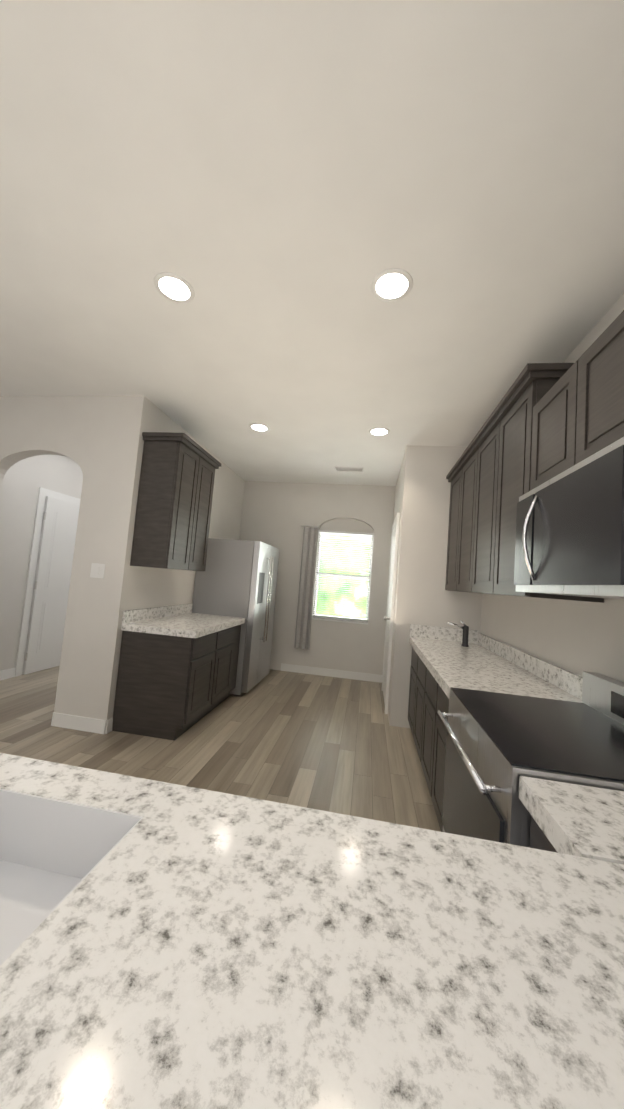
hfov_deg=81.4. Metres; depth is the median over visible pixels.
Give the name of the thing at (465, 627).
tap
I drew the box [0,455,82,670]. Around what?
wall
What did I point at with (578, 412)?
upper cabinet
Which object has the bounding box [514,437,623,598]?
microwave
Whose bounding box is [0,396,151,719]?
wall
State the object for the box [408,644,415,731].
base cabinet
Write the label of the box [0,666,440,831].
floor
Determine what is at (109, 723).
baseboard
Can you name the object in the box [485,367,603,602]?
upper cabinet
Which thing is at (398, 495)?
wall
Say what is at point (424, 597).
wall
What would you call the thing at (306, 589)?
curtain
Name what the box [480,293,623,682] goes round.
wall
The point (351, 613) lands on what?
backdrop
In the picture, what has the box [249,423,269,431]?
recessed light
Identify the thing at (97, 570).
light switch
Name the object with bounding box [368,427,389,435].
recessed light
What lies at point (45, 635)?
door
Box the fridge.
[192,538,279,694]
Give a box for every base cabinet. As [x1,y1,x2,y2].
[112,604,244,740]
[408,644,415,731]
[412,656,423,744]
[416,664,431,785]
[428,680,544,831]
[530,816,551,851]
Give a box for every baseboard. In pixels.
[0,668,15,680]
[51,712,106,733]
[105,718,112,733]
[280,663,381,682]
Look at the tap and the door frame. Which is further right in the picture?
the tap
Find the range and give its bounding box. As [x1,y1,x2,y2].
[437,671,623,847]
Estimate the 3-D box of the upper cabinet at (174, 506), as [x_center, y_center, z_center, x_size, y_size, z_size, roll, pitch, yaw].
[-1.209,-0.419,3.320,0.370,1.110,0.770,4,-4,9]
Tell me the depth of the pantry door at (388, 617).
4.04 m
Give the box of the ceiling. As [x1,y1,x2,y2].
[0,0,623,485]
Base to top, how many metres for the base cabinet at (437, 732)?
0.790 m
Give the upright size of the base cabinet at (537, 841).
0.790 m
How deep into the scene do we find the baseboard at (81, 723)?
2.84 m
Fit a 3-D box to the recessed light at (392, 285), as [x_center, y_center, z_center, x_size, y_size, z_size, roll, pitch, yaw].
[0.377,-1.266,1.713,0.196,0.004,0.196,4,-4,9]
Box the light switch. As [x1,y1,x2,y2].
[90,563,104,577]
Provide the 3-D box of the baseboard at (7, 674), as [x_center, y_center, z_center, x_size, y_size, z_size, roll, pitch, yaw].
[-3.317,1.261,3.618,0.014,0.100,0.800,4,-4,9]
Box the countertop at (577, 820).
[519,776,623,863]
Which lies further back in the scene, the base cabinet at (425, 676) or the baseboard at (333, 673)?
the baseboard at (333, 673)
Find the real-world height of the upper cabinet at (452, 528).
1.080 m
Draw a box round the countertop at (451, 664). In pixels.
[409,636,581,702]
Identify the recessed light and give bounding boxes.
[154,272,194,303]
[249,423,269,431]
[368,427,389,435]
[371,268,412,301]
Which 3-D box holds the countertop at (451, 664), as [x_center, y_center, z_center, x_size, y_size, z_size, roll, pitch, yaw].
[1.101,0.759,2.526,0.630,0.054,1.787,4,-4,9]
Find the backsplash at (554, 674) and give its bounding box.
[476,632,582,699]
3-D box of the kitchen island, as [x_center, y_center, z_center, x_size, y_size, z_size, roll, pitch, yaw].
[-0.453,0.881,0.366,2.994,0.845,0.815,4,-4,9]
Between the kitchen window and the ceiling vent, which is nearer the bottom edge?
the kitchen window
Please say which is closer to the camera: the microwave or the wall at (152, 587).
the microwave
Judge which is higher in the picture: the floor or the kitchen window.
the kitchen window
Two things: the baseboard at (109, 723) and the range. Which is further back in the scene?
the baseboard at (109, 723)
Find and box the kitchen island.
[0,753,623,1108]
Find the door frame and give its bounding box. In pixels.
[15,487,80,676]
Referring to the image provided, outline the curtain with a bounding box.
[294,527,318,649]
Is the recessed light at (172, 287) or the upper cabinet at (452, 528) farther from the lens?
the upper cabinet at (452, 528)
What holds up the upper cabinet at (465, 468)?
attached to the wall at (576, 637)
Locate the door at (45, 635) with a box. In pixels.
[22,496,79,674]
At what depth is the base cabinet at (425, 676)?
2.44 m
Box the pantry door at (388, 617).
[382,512,399,713]
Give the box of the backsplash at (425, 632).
[410,624,475,643]
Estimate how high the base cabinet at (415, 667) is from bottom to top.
0.790 m
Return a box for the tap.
[447,620,468,646]
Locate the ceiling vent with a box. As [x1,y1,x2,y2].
[335,467,363,471]
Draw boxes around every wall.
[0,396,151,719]
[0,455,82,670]
[129,403,244,609]
[239,481,394,674]
[388,453,404,718]
[389,445,481,727]
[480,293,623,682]
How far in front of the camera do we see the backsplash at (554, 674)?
2.17 m
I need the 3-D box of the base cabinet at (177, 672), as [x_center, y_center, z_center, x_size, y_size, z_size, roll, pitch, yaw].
[-1.154,0.991,3.397,0.640,0.945,1.140,4,-4,9]
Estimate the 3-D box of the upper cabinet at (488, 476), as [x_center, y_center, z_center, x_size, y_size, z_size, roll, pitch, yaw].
[1.296,-0.276,2.357,0.328,1.080,0.564,4,-4,9]
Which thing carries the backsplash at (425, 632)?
attached to the wall at (424, 597)
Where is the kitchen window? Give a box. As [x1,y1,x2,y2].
[312,519,373,624]
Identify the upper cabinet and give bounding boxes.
[130,432,220,571]
[445,471,456,590]
[453,447,472,591]
[465,423,492,593]
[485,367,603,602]
[530,310,623,490]
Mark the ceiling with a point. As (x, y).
(278, 186)
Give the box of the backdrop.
[316,534,370,618]
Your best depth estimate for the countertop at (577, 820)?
0.80 m
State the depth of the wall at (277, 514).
5.19 m
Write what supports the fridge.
on the floor

